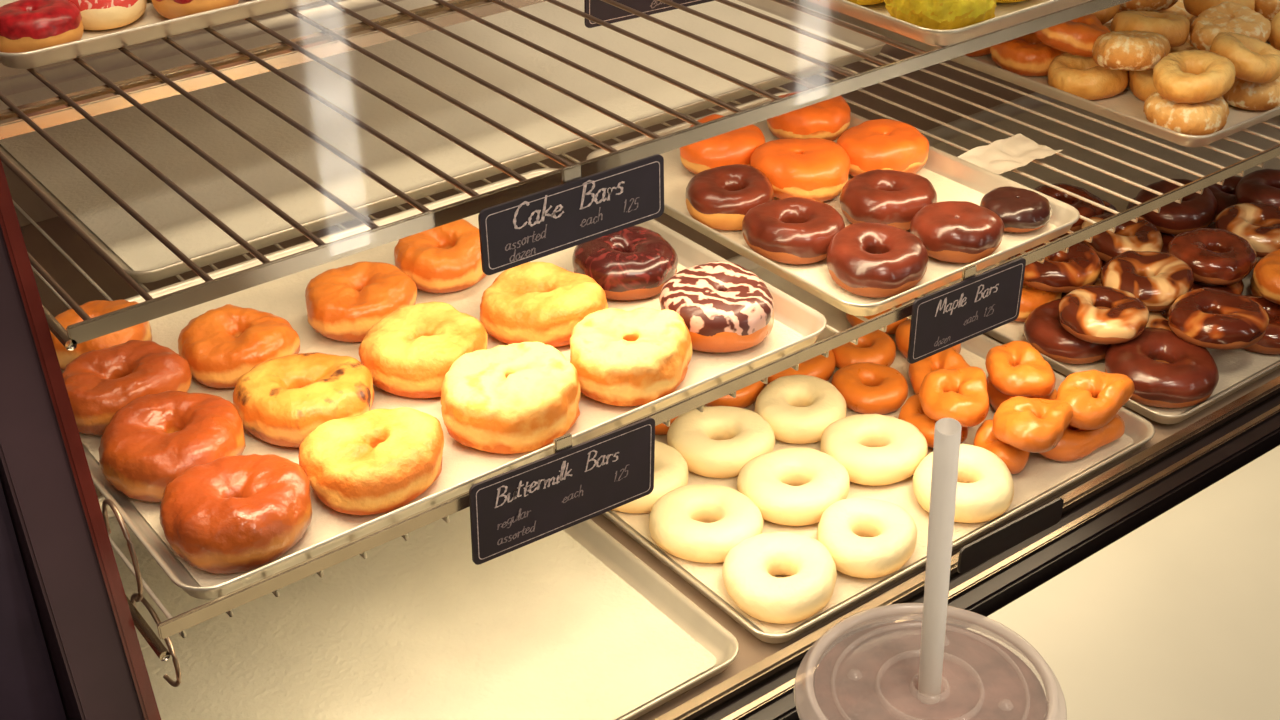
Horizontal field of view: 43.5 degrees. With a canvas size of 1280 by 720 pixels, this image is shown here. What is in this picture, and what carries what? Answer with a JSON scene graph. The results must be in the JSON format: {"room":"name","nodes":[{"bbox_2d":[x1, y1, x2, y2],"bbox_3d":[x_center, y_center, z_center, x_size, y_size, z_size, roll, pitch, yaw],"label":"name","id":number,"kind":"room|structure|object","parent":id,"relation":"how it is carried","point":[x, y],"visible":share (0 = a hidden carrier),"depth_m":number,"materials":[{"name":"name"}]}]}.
{"room":"food shop","nodes":[
{"label":"food shop","id":0,"kind":"room"},
{"bbox_3d":[0.536,0.921,1.718,8.000,0.050,7.000,-22,37,-30],"label":"floor","id":1,"kind":"structure","parent":0,"visible":0},
{"bbox_2d":[0,481,66,719],"bbox_3d":[-0.678,0.090,0.909,0.477,2.260,0.600,-22,37,-30],"label":"wall","id":2,"kind":"structure","parent":1,"relation":"on","point":[29,690],"depth_m":0.82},
{"bbox_2d":[0,1,1279,719],"bbox_3d":[0.349,-0.149,1.752,2.172,1.760,1.113,-22,37,-30],"label":"display case","id":3,"kind":"object","parent":1,"relation":"on","point":[99,668],"visible":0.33,"depth_m":1.10,"materials":[{"name":"grey metal"}]},
{"bbox_2d":[98,495,738,719],"bbox_3d":[-0.200,0.166,1.122,0.355,0.015,0.441,-22,37,-30],"label":"baking tray","id":4,"kind":"object","parent":3,"relation":"on","point":[570,623],"visible":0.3,"depth_m":1.09,"materials":[{"name":"metal"}]},
{"bbox_2d":[0,0,1130,349],"bbox_3d":[0.312,-0.505,1.556,2.066,0.014,0.814,-22,37,-30],"label":"wire rack","id":5,"kind":"object","parent":3,"relation":"attached to","point":[37,116],"visible":0.9,"depth_m":0.99,"materials":[{"name":"metal"}]},
{"bbox_2d":[0,0,322,68],"bbox_3d":[-0.325,-0.323,1.251,0.448,0.015,0.323,-22,37,-30],"label":"baking tray","id":6,"kind":"object","parent":5,"relation":"on","point":[151,25],"visible":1,"depth_m":1.08,"materials":[{"name":"metal"}]},
{"bbox_2d":[0,0,83,52],"bbox_3d":[-0.399,-0.220,1.062,0.055,0.030,0.059,24,39,36],"label":"donut","id":7,"kind":"object","parent":6,"relation":"on","point":[25,25],"visible":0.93,"depth_m":1.04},
{"bbox_2d":[68,0,146,29],"bbox_3d":[-0.375,-0.251,1.111,0.065,0.032,0.060,12,33,21],"label":"donut","id":8,"kind":"object","parent":6,"relation":"on","point":[96,14],"visible":0.78,"depth_m":1.09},
{"bbox_2d":[152,0,238,18],"bbox_3d":[-0.310,-0.259,1.121,0.063,0.032,0.065,-9,32,-12],"label":"donut","id":9,"kind":"object","parent":6,"relation":"on","point":[170,9],"visible":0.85,"depth_m":1.10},
{"bbox_2d":[478,154,663,274],"bbox_3d":[-0.036,-0.084,0.873,0.121,0.046,0.005,-22,36,-31],"label":"price tag","id":10,"kind":"object","parent":5,"relation":"attached to","point":[577,211],"visible":1,"depth_m":0.87,"materials":[{"name":"plastic"}]},
{"bbox_2d":[584,0,714,27],"bbox_3d":[0.010,-0.291,1.231,0.130,0.056,0.005,-22,37,-30],"label":"price tag","id":11,"kind":"object","parent":5,"relation":"attached to","point":[599,9],"visible":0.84,"depth_m":1.22,"materials":[{"name":"plastic"}]},
{"bbox_2d":[807,0,1090,46],"bbox_3d":[0.313,-0.340,1.252,0.515,0.015,0.282,-22,37,-30],"label":"baking tray","id":12,"kind":"object","parent":5,"relation":"on","point":[1006,14],"visible":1,"depth_m":1.06,"materials":[{"name":"metal"}]},
{"bbox_2d":[884,0,996,29],"bbox_3d":[0.200,-0.243,1.069,0.079,0.036,0.078,21,37,32],"label":"donut","id":13,"kind":"object","parent":12,"relation":"on","point":[930,14],"visible":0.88,"depth_m":1.04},
{"bbox_2d":[12,43,1279,686],"bbox_3d":[0.327,-0.356,1.628,2.064,0.117,0.853,-22,37,-30],"label":"wire rack","id":14,"kind":"object","parent":3,"relation":"attached to","point":[317,564],"depth_m":1.05,"materials":[{"name":"metal"}]},
{"bbox_2d":[0,0,885,282],"bbox_3d":[-0.194,-0.261,1.464,0.743,0.015,0.453,-22,37,-30],"label":"baking tray","id":15,"kind":"object","parent":14,"relation":"on","point":[140,254],"visible":0.79,"depth_m":1.40,"materials":[{"name":"metal"}]},
{"bbox_2d":[61,168,826,598],"bbox_3d":[-0.148,-0.011,1.044,0.449,0.015,0.330,-22,37,-30],"label":"baking tray","id":16,"kind":"object","parent":14,"relation":"on","point":[796,326],"visible":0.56,"depth_m":1.01,"materials":[{"name":"metal"}]},
{"bbox_2d":[50,299,151,369],"bbox_3d":[-0.351,-0.018,1.041,0.068,0.031,0.070,19,37,30],"label":"donut","id":17,"kind":"object","parent":16,"relation":"on","point":[95,308],"visible":0.35,"depth_m":1.03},
{"bbox_2d":[62,340,191,435],"bbox_3d":[-0.320,0.016,0.982,0.074,0.033,0.081,15,35,25],"label":"donut","id":18,"kind":"object","parent":16,"relation":"on","point":[99,383],"visible":0.78,"depth_m":0.97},
{"bbox_2d":[98,391,245,501],"bbox_3d":[-0.269,0.048,0.923,0.083,0.036,0.085,-17,34,-24],"label":"donut","id":19,"kind":"object","parent":16,"relation":"on","point":[148,443],"visible":0.86,"depth_m":0.91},
{"bbox_2d":[159,454,311,573],"bbox_3d":[-0.217,0.080,0.868,0.084,0.037,0.084,18,36,29],"label":"donut","id":20,"kind":"object","parent":16,"relation":"on","point":[241,513],"visible":1,"depth_m":0.84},
{"bbox_2d":[178,304,299,387],"bbox_3d":[-0.258,-0.010,1.024,0.078,0.032,0.071,6,32,12],"label":"donut","id":21,"kind":"object","parent":16,"relation":"on","point":[220,345],"visible":0.93,"depth_m":1.01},
{"bbox_2d":[233,352,373,447],"bbox_3d":[-0.202,0.022,0.967,0.084,0.034,0.079,-16,34,-22],"label":"donut","id":22,"kind":"object","parent":16,"relation":"on","point":[280,401],"visible":0.9,"depth_m":0.95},
{"bbox_2d":[305,261,416,341],"bbox_3d":[-0.186,-0.040,1.072,0.076,0.031,0.074,-14,33,-20],"label":"donut","id":23,"kind":"object","parent":16,"relation":"on","point":[344,303],"visible":0.88,"depth_m":1.05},
{"bbox_2d":[298,407,443,514],"bbox_3d":[-0.150,0.055,0.911,0.077,0.033,0.084,19,36,30],"label":"donut","id":24,"kind":"object","parent":16,"relation":"on","point":[375,461],"visible":1,"depth_m":0.89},
{"bbox_2d":[359,301,486,397],"bbox_3d":[-0.136,-0.007,1.012,0.076,0.034,0.082,13,34,22],"label":"donut","id":25,"kind":"object","parent":16,"relation":"on","point":[409,352],"visible":0.88,"depth_m":0.99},
{"bbox_2d":[394,219,485,292],"bbox_3d":[-0.140,-0.074,1.127,0.070,0.032,0.074,10,33,18],"label":"donut","id":26,"kind":"object","parent":16,"relation":"on","point":[446,258],"visible":0.8,"depth_m":1.10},
{"bbox_2d":[440,342,580,453],"bbox_3d":[-0.076,0.021,0.960,0.082,0.038,0.090,19,36,30],"label":"donut","id":27,"kind":"object","parent":16,"relation":"on","point":[514,398],"visible":1,"depth_m":0.94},
{"bbox_2d":[480,262,607,346],"bbox_3d":[-0.063,-0.037,1.060,0.085,0.033,0.078,3,31,7],"label":"donut","id":28,"kind":"object","parent":16,"relation":"on","point":[542,302],"visible":0.91,"depth_m":1.04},
{"bbox_2d":[572,226,677,299],"bbox_3d":[-0.010,-0.068,1.110,0.074,0.032,0.074,11,33,19],"label":"donut","id":29,"kind":"object","parent":16,"relation":"on","point":[634,262],"visible":0.87,"depth_m":1.09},
{"bbox_2d":[570,307,692,405],"bbox_3d":[-0.006,-0.003,0.999,0.079,0.036,0.082,-4,31,-5],"label":"donut","id":30,"kind":"object","parent":16,"relation":"on","point":[638,356],"visible":0.98,"depth_m":0.98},
{"bbox_2d":[659,261,773,352],"bbox_3d":[0.052,-0.035,1.050,0.077,0.035,0.080,11,33,19],"label":"donut","id":31,"kind":"object","parent":16,"relation":"on","point":[724,307],"visible":0.95,"depth_m":1.02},
{"bbox_2d":[469,417,654,564],"bbox_3d":[-0.044,0.072,0.929,0.130,0.065,0.005,-22,37,-30],"label":"price tag","id":32,"kind":"object","parent":14,"relation":"attached to","point":[511,510],"visible":1,"depth_m":0.93,"materials":[{"name":"plastic"}]},
{"bbox_2d":[587,91,1079,315],"bbox_3d":[0.139,-0.128,1.228,0.231,0.015,0.327,-22,37,-30],"label":"baking tray","id":33,"kind":"object","parent":14,"relation":"on","point":[953,178],"visible":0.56,"depth_m":1.18,"materials":[{"name":"metal"}]},
{"bbox_2d":[680,114,765,173],"bbox_3d":[0.066,-0.170,1.277,0.068,0.033,0.074,2,31,6],"label":"donut","id":34,"kind":"object","parent":33,"relation":"on","point":[737,146],"visible":0.57,"depth_m":1.25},
{"bbox_2d":[686,164,773,230],"bbox_3d":[0.067,-0.122,1.198,0.065,0.031,0.069,-5,31,-5],"label":"donut","id":35,"kind":"object","parent":33,"relation":"on","point":[720,197],"visible":0.94,"depth_m":1.18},
{"bbox_2d":[742,197,844,263],"bbox_3d":[0.111,-0.094,1.152,0.074,0.029,0.068,10,33,19],"label":"donut","id":36,"kind":"object","parent":33,"relation":"on","point":[791,230],"visible":0.94,"depth_m":1.13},
{"bbox_2d":[750,138,849,201],"bbox_3d":[0.123,-0.148,1.237,0.078,0.034,0.072,8,32,16],"label":"donut","id":37,"kind":"object","parent":33,"relation":"on","point":[817,169],"visible":0.89,"depth_m":1.21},
{"bbox_2d":[766,89,850,140],"bbox_3d":[0.141,-0.202,1.327,0.070,0.032,0.065,-18,35,-26],"label":"donut","id":38,"kind":"object","parent":33,"relation":"on","point":[828,119],"visible":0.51,"depth_m":1.30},
{"bbox_2d":[827,222,927,297],"bbox_3d":[0.162,-0.070,1.109,0.072,0.030,0.073,-23,37,-32],"label":"donut","id":39,"kind":"object","parent":33,"relation":"on","point":[874,260],"visible":1,"depth_m":1.09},
{"bbox_2d":[837,119,928,176],"bbox_3d":[0.190,-0.166,1.265,0.074,0.032,0.070,-10,32,-14],"label":"donut","id":40,"kind":"object","parent":33,"relation":"on","point":[885,144],"visible":0.9,"depth_m":1.24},
{"bbox_2d":[840,169,936,230],"bbox_3d":[0.184,-0.118,1.188,0.070,0.030,0.070,10,33,18],"label":"donut","id":41,"kind":"object","parent":33,"relation":"on","point":[893,198],"visible":0.9,"depth_m":1.17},
{"bbox_2d":[910,201,1003,262],"bbox_3d":[0.226,-0.092,1.144,0.063,0.029,0.064,-21,36,-30],"label":"donut","id":42,"kind":"object","parent":33,"relation":"on","point":[949,231],"visible":0.98,"depth_m":1.12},
{"bbox_2d":[980,186,1051,232],"bbox_3d":[0.276,-0.111,1.183,0.053,0.019,0.056,-12,32,-17],"label":"donut","id":43,"kind":"object","parent":33,"relation":"on","point":[1019,209],"visible":0.89,"depth_m":1.17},
{"bbox_2d":[907,258,1025,363],"bbox_3d":[0.224,-0.038,1.097,0.109,0.057,0.005,-21,36,-31],"label":"price tag","id":44,"kind":"object","parent":14,"relation":"attached to","point":[943,319],"visible":1,"depth_m":1.09,"materials":[{"name":"plastic"}]},
{"bbox_2d":[958,134,1063,174],"bbox_3d":[0.293,-0.163,1.287,0.088,0.006,0.046,-22,37,-30],"label":"tissue","id":45,"kind":"object","parent":14,"relation":"on","point":[1001,156],"visible":0.84,"depth_m":1.29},
{"bbox_2d":[788,0,1279,146],"bbox_3d":[0.496,-0.375,1.625,0.563,0.015,0.578,-22,37,-30],"label":"baking tray","id":46,"kind":"object","parent":14,"relation":"on","point":[1125,108],"visible":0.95,"depth_m":1.38,"materials":[{"name":"metal"}]},
{"bbox_2d":[990,33,1065,76],"bbox_3d":[0.354,-0.281,1.451,0.070,0.032,0.071,-11,32,-16],"label":"donut","id":47,"kind":"object","parent":46,"relation":"on","point":[1026,55],"visible":0.64,"depth_m":1.43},
{"bbox_2d":[1048,53,1128,99],"bbox_3d":[0.391,-0.249,1.398,0.068,0.029,0.066,3,31,7],"label":"donut","id":48,"kind":"object","parent":46,"relation":"on","point":[1080,76],"visible":0.88,"depth_m":1.38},
{"bbox_2d":[1035,14,1109,57],"bbox_3d":[0.377,-0.284,1.397,0.064,0.036,0.063,-13,33,-18],"label":"donut","id":49,"kind":"object","parent":48,"relation":"on","point":[1077,36],"visible":0.78,"depth_m":1.37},
{"bbox_2d":[1092,30,1170,70],"bbox_3d":[0.413,-0.261,1.354,0.065,0.039,0.064,-18,35,-26],"label":"donut","id":50,"kind":"object","parent":48,"relation":"on","point":[1134,50],"visible":0.97,"depth_m":1.33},
{"bbox_2d":[1103,23,1110,31],"bbox_3d":[0.433,-0.287,1.457,0.071,0.031,0.072,-21,36,-29],"label":"donut","id":51,"kind":"object","parent":46,"relation":"on","point":[1108,25],"visible":0.02,"depth_m":1.47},
{"bbox_2d":[1111,10,1189,46],"bbox_3d":[0.446,-0.290,1.404,0.066,0.035,0.067,8,32,15],"label":"donut","id":52,"kind":"object","parent":51,"relation":"on","point":[1175,28],"visible":0.61,"depth_m":1.38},
{"bbox_2d":[1128,70,1156,101],"bbox_3d":[0.458,-0.240,1.382,0.075,0.029,0.068,18,36,29],"label":"donut","id":53,"kind":"object","parent":46,"relation":"on","point":[1141,84],"visible":0.13,"depth_m":1.37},
{"bbox_2d":[1148,0,1192,19],"bbox_3d":[0.501,-0.331,1.528,0.069,0.032,0.064,25,40,37],"label":"donut","id":54,"kind":"object","parent":46,"relation":"on","point":[1178,8],"visible":0.09,"depth_m":1.50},
{"bbox_2d":[1119,0,1177,10],"bbox_3d":[0.462,-0.337,1.479,0.068,0.039,0.065,4,31,10],"label":"donut","id":55,"kind":"object","parent":54,"relation":"on","point":[1133,5],"visible":0.79,"depth_m":1.46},
{"bbox_2d":[1170,33,1197,52],"bbox_3d":[0.498,-0.271,1.431,0.070,0.029,0.066,-27,39,-36],"label":"donut","id":56,"kind":"object","parent":46,"relation":"on","point":[1186,46],"visible":0.09,"depth_m":1.42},
{"bbox_2d":[1190,2,1270,50],"bbox_3d":[0.512,-0.287,1.392,0.066,0.036,0.062,7,32,14],"label":"donut","id":57,"kind":"object","parent":56,"relation":"on","point":[1227,17],"visible":0.67,"depth_m":1.38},
{"bbox_2d":[1143,91,1229,134],"bbox_3d":[0.450,-0.206,1.323,0.067,0.030,0.064,12,33,21],"label":"donut","id":58,"kind":"object","parent":46,"relation":"on","point":[1207,117],"visible":0.61,"depth_m":1.30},
{"bbox_2d":[1153,50,1235,102],"bbox_3d":[0.450,-0.231,1.304,0.062,0.032,0.060,-25,38,-34],"label":"donut","id":59,"kind":"object","parent":58,"relation":"on","point":[1186,76],"visible":1,"depth_m":1.29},
{"bbox_2d":[1189,16,1196,32],"bbox_3d":[0.540,-0.301,1.476,0.069,0.031,0.070,1,31,5],"label":"donut","id":60,"kind":"object","parent":46,"relation":"on","point":[1193,17],"visible":0.02,"depth_m":1.48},
{"bbox_2d":[1183,0,1254,16],"bbox_3d":[0.525,-0.323,1.454,0.062,0.038,0.070,10,33,19],"label":"donut","id":61,"kind":"object","parent":60,"relation":"on","point":[1193,7],"visible":0.31,"depth_m":1.43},
{"bbox_2d":[1222,76,1279,110],"bbox_3d":[0.523,-0.234,1.368,0.065,0.029,0.064,15,35,25],"label":"donut","id":62,"kind":"object","parent":46,"relation":"on","point":[1243,94],"visible":0.41,"depth_m":1.34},
{"bbox_2d":[1209,32,1279,83],"bbox_3d":[0.506,-0.253,1.339,0.062,0.039,0.062,19,37,30],"label":"donut","id":63,"kind":"object","parent":62,"relation":"on","point":[1254,60],"visible":0.87,"depth_m":1.32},
{"bbox_2d":[1269,11,1279,50],"bbox_3d":[0.578,-0.284,1.389,0.064,0.032,0.064,10,33,18],"label":"donut","id":64,"kind":"object","parent":46,"relation":"on","point":[1274,38],"visible":0.85,"depth_m":1.38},
{"bbox_3d":[0.601,-0.320,1.504,0.071,0.032,0.068,14,34,24],"label":"donut","id":65,"kind":"object","parent":46,"relation":"on","visible":0},
{"bbox_2d":[1254,0,1279,19],"bbox_3d":[0.587,-0.332,1.464,0.068,0.034,0.063,15,35,25],"label":"donut","id":66,"kind":"object","parent":65,"relation":"on","point":[1268,9],"visible":0.71,"depth_m":1.45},
{"bbox_2d":[602,255,1154,643],"bbox_3d":[0.118,0.039,1.322,0.412,0.015,0.445,-22,37,-30],"label":"baking tray","id":67,"kind":"object","parent":3,"relation":"on","point":[1042,478],"visible":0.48,"depth_m":1.22,"materials":[{"name":"metal"}]},
{"bbox_2d":[612,440,687,512],"bbox_3d":[0.000,0.088,1.226,0.075,0.027,0.078,15,35,26],"label":"donut","id":68,"kind":"object","parent":67,"relation":"on","point":[670,467],"visible":0.31,"depth_m":1.20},
{"bbox_2d":[649,484,762,562],"bbox_3d":[0.048,0.118,1.173,0.084,0.028,0.077,0,31,3],"label":"donut","id":69,"kind":"object","parent":67,"relation":"on","point":[677,519],"visible":0.94,"depth_m":1.16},
{"bbox_2d":[667,406,774,477],"bbox_3d":[0.064,0.064,1.263,0.085,0.028,0.078,-7,31,-9],"label":"donut","id":70,"kind":"object","parent":67,"relation":"on","point":[716,441],"visible":0.93,"depth_m":1.25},
{"bbox_2d":[705,381,764,407],"bbox_3d":[0.074,0.018,1.343,0.066,0.023,0.066,-14,33,-20],"label":"donut","id":71,"kind":"object","parent":67,"relation":"on","point":[746,396],"visible":0.18,"depth_m":1.32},
{"bbox_2d":[722,532,836,623],"bbox_3d":[0.097,0.151,1.116,0.080,0.028,0.083,0,31,2],"label":"donut","id":72,"kind":"object","parent":67,"relation":"on","point":[749,569],"visible":1,"depth_m":1.10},
{"bbox_2d":[737,447,849,525],"bbox_3d":[0.117,0.095,1.209,0.085,0.028,0.078,-21,36,-29],"label":"donut","id":73,"kind":"object","parent":67,"relation":"on","point":[788,486],"visible":0.95,"depth_m":1.19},
{"bbox_2d":[754,375,846,443],"bbox_3d":[0.130,0.040,1.301,0.076,0.028,0.080,19,37,30],"label":"donut","id":74,"kind":"object","parent":67,"relation":"on","point":[798,409],"visible":0.94,"depth_m":1.28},
{"bbox_2d":[767,342,835,383],"bbox_3d":[0.134,0.004,1.365,0.068,0.023,0.063,-13,33,-19],"label":"donut","id":75,"kind":"object","parent":67,"relation":"on","point":[821,367],"visible":0.27,"depth_m":1.34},
{"bbox_2d":[832,329,895,368],"bbox_3d":[0.192,-0.008,1.384,0.059,0.022,0.062,20,37,32],"label":"donut","id":76,"kind":"object","parent":67,"relation":"on","point":[877,347],"visible":0.67,"depth_m":1.37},
{"bbox_2d":[817,497,916,577],"bbox_3d":[0.164,0.127,1.154,0.072,0.027,0.079,-2,31,-1],"label":"donut","id":77,"kind":"object","parent":67,"relation":"on","point":[891,531],"visible":0.97,"depth_m":1.14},
{"bbox_2d":[832,362,907,414],"bbox_3d":[0.190,0.023,1.331,0.064,0.022,0.061,6,32,13],"label":"donut","id":78,"kind":"object","parent":67,"relation":"on","point":[865,387],"visible":0.97,"depth_m":1.31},
{"bbox_2d":[820,414,927,485],"bbox_3d":[0.181,0.069,1.249,0.083,0.028,0.077,11,33,19],"label":"donut","id":79,"kind":"object","parent":67,"relation":"on","point":[874,449],"visible":0.94,"depth_m":1.23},
{"bbox_2d":[846,304,907,334],"bbox_3d":[0.214,-0.046,1.442,0.056,0.025,0.069,9,32,17],"label":"donut","id":80,"kind":"object","parent":67,"relation":"on","point":[891,329],"visible":0.12,"depth_m":1.42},
{"bbox_2d":[895,319,960,357],"bbox_3d":[0.249,-0.019,1.397,0.053,0.025,0.069,-16,34,-23],"label":"donut","id":81,"kind":"object","parent":67,"relation":"on","point":[902,334],"visible":0.11,"depth_m":1.39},
{"bbox_2d":[898,393,967,447],"bbox_3d":[0.240,0.045,1.288,0.058,0.026,0.072,21,38,33],"label":"donut","id":82,"kind":"object","parent":67,"relation":"on","point":[911,412],"visible":0.35,"depth_m":1.27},
{"bbox_2d":[919,366,988,426],"bbox_3d":[0.248,0.027,1.265,0.054,0.028,0.072,2,31,6],"label":"donut","id":83,"kind":"object","parent":82,"relation":"on","point":[960,394],"visible":0.97,"depth_m":1.25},
{"bbox_2d":[908,347,969,393],"bbox_3d":[0.255,0.011,1.344,0.059,0.026,0.074,3,31,7],"label":"donut","id":84,"kind":"object","parent":67,"relation":"on","point":[949,359],"visible":0.32,"depth_m":1.34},
{"bbox_2d":[913,444,1013,522],"bbox_3d":[0.243,0.092,1.209,0.076,0.028,0.082,-1,31,0],"label":"donut","id":85,"kind":"object","parent":67,"relation":"on","point":[985,485],"visible":0.73,"depth_m":1.19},
{"bbox_2d":[974,420,1029,473],"bbox_3d":[0.285,0.065,1.256,0.047,0.024,0.067,16,35,26],"label":"donut","id":86,"kind":"object","parent":67,"relation":"on","point":[1015,459],"visible":0.46,"depth_m":1.23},
{"bbox_2d":[992,396,1072,452],"bbox_3d":[0.299,0.047,1.230,0.054,0.032,0.078,15,34,25],"label":"donut","id":87,"kind":"object","parent":86,"relation":"on","point":[1034,425],"visible":1,"depth_m":1.21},
{"bbox_2d":[987,376,1056,410],"bbox_3d":[0.316,0.023,1.322,0.061,0.027,0.079,6,32,12],"label":"donut","id":88,"kind":"object","parent":67,"relation":"on","point":[996,398],"visible":0.09,"depth_m":1.30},
{"bbox_2d":[985,341,1055,396],"bbox_3d":[0.304,0.008,1.296,0.054,0.027,0.072,-14,33,-21],"label":"donut","id":89,"kind":"object","parent":88,"relation":"on","point":[1014,368],"visible":1,"depth_m":1.28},
{"bbox_2d":[1039,414,1124,461],"bbox_3d":[0.344,0.054,1.269,0.084,0.026,0.056,-8,32,-11],"label":"donut","id":90,"kind":"object","parent":67,"relation":"on","point":[1075,444],"visible":0.48,"depth_m":1.25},
{"bbox_2d":[1056,370,1134,429],"bbox_3d":[0.354,0.029,1.260,0.049,0.028,0.076,25,40,37],"label":"donut","id":91,"kind":"object","parent":90,"relation":"on","point":[1095,397],"visible":0.98,"depth_m":1.25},
{"bbox_2d":[957,498,1063,573],"bbox_3d":[0.254,0.119,1.095,0.103,0.024,0.002,-22,37,-30],"label":"price tag","id":92,"kind":"object","parent":3,"relation":"attached to","point":[1004,538],"visible":1,"depth_m":1.09,"materials":[{"name":"black laminate"}]},
{"bbox_2d":[916,92,1279,423],"bbox_3d":[0.514,-0.155,1.628,0.633,0.015,0.541,-22,37,-30],"label":"baking tray","id":93,"kind":"object","parent":3,"relation":"on","point":[1237,368],"visible":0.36,"depth_m":1.74,"materials":[{"name":"metal"}]},
{"bbox_2d":[1014,282,1061,321],"bbox_3d":[0.345,-0.063,1.459,0.074,0.032,0.071,-27,39,-35],"label":"donut","id":94,"kind":"object","parent":93,"relation":"on","point":[1031,298],"visible":0.26,"depth_m":1.43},
{"bbox_2d":[1013,237,1101,292],"bbox_3d":[0.374,-0.085,1.438,0.077,0.028,0.072,19,36,30],"label":"donut","id":95,"kind":"object","parent":94,"relation":"on","point":[1060,272],"visible":0.71,"depth_m":1.42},
{"bbox_2d":[1008,234,1068,259],"bbox_3d":[0.386,-0.103,1.529,0.072,0.026,0.078,-12,32,-17],"label":"donut","id":96,"kind":"object","parent":93,"relation":"on","point":[1063,235],"visible":0.02,"depth_m":1.53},
{"bbox_2d":[1034,183,1104,233],"bbox_3d":[0.405,-0.145,1.537,0.072,0.028,0.074,21,38,33],"label":"donut","id":97,"kind":"object","parent":96,"relation":"on","point":[1085,209],"visible":0.3,"depth_m":1.53,"materials":[{"name":"brown food"}]},
{"bbox_2d":[1024,298,1110,363],"bbox_3d":[0.376,-0.025,1.395,0.084,0.032,0.081,-10,32,-14],"label":"donut","id":98,"kind":"object","parent":93,"relation":"on","point":[1043,329],"visible":0.47,"depth_m":1.37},
{"bbox_2d":[1059,285,1148,343],"bbox_3d":[0.393,-0.038,1.359,0.074,0.029,0.078,19,37,30],"label":"donut","id":99,"kind":"object","parent":98,"relation":"on","point":[1097,314],"visible":1,"depth_m":1.34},
{"bbox_2d":[1062,260,1106,297],"bbox_3d":[0.424,-0.069,1.469,0.081,0.029,0.084,-17,34,-25],"label":"donut","id":100,"kind":"object","parent":93,"relation":"on","point":[1098,282],"visible":0.05,"depth_m":1.46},
{"bbox_2d":[1081,214,1162,261],"bbox_3d":[0.444,-0.111,1.477,0.072,0.030,0.078,2,31,5],"label":"donut","id":101,"kind":"object","parent":100,"relation":"on","point":[1143,235],"visible":0.66,"depth_m":1.46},
{"bbox_2d":[1146,309,1171,330],"bbox_3d":[0.466,-0.033,1.408,0.080,0.028,0.083,6,32,13],"label":"donut","id":102,"kind":"object","parent":93,"relation":"on","point":[1157,319],"visible":0.12,"depth_m":1.39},
{"bbox_2d":[1100,250,1193,310],"bbox_3d":[0.446,-0.070,1.410,0.076,0.030,0.079,22,38,33],"label":"donut","id":103,"kind":"object","parent":102,"relation":"on","point":[1157,279],"visible":0.9,"depth_m":1.39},
{"bbox_2d":[1105,327,1218,407],"bbox_3d":[0.434,0.006,1.337,0.090,0.035,0.096,4,31,10],"label":"donut","id":104,"kind":"object","parent":93,"relation":"on","point":[1166,370],"visible":0.89,"depth_m":1.31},
{"bbox_2d":[1168,288,1268,349],"bbox_3d":[0.485,-0.036,1.349,0.080,0.028,0.078,-1,30,5],"label":"donut","id":105,"kind":"object","parent":104,"relation":"on","point":[1211,318],"visible":1,"depth_m":1.33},
{"bbox_2d":[1192,280,1243,294],"bbox_3d":[0.510,-0.069,1.467,0.078,0.028,0.081,-2,31,-2],"label":"donut","id":106,"kind":"object","parent":93,"relation":"on","point":[1236,288],"visible":0.1,"depth_m":1.44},
{"bbox_2d":[1167,228,1256,284],"bbox_3d":[0.517,-0.093,1.446,0.080,0.029,0.073,-17,34,-24],"label":"donut","id":107,"kind":"object","parent":106,"relation":"on","point":[1215,256],"visible":0.96,"depth_m":1.43,"materials":[{"name":"brown food"}]},
{"bbox_2d":[1175,220,1260,267],"bbox_3d":[0.553,-0.109,1.531,0.083,0.028,0.077,22,38,34],"label":"donut","id":108,"kind":"object","parent":93,"relation":"on","point":[1212,225],"visible":0.02,"depth_m":1.54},
{"bbox_2d":[1134,179,1217,234],"bbox_3d":[0.511,-0.146,1.530,0.077,0.033,0.075,-4,31,-4],"label":"donut","id":109,"kind":"object","parent":108,"relation":"on","point":[1196,210],"visible":0.76,"depth_m":1.51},
{"bbox_2d":[1215,202,1279,256],"bbox_3d":[0.575,-0.121,1.489,0.080,0.030,0.074,-12,32,-16],"label":"donut","id":110,"kind":"object","parent":108,"relation":"on","point":[1258,223],"visible":0.85,"depth_m":1.48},
{"bbox_2d":[1199,175,1242,219],"bbox_3d":[0.595,-0.161,1.613,0.077,0.031,0.080,-4,31,-5],"label":"donut","id":111,"kind":"object","parent":93,"relation":"on","point":[1225,195],"visible":0.28,"depth_m":1.60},
{"bbox_2d":[1243,295,1279,353],"bbox_3d":[0.546,-0.032,1.403,0.081,0.027,0.076,21,38,33],"label":"donut","id":112,"kind":"object","parent":93,"relation":"on","point":[1269,343],"visible":0.32,"depth_m":1.38,"materials":[{"name":"brown food"}]},
{"bbox_2d":[1253,249,1279,304],"bbox_3d":[0.577,-0.074,1.405,0.077,0.035,0.073,-3,31,-2],"label":"donut","id":113,"kind":"object","parent":112,"relation":"on","point":[1266,274],"visible":1,"depth_m":1.39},
{"bbox_3d":[0.628,-0.123,1.551,0.079,0.027,0.079,1,31,3],"label":"donut","id":114,"kind":"object","parent":93,"relation":"on","visible":0},
{"bbox_2d":[1235,169,1279,206],"bbox_3d":[0.616,-0.160,1.548,0.079,0.032,0.074,3,31,8],"label":"donut","id":115,"kind":"object","parent":114,"relation":"on","point":[1263,185],"visible":0.81,"depth_m":1.54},
{"bbox_2d":[967,445,1279,719],"bbox_3d":[0.625,0.538,1.333,3.200,1.000,0.345,-22,37,-30],"label":"countertop","id":116,"kind":"structure","parent":1,"relation":"on","point":[1177,617],"depth_m":1.00,"materials":[{"name":"beige laminate"}]},
{"bbox_2d":[794,418,1066,719],"bbox_3d":[0.120,0.158,0.673,0.111,0.351,0.111,-6,31,-7],"label":"drink cup","id":117,"kind":"object","parent":116,"relation":"on","point":[931,668],"visible":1,"depth_m":0.67,"materials":[{"name":"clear plastic"}]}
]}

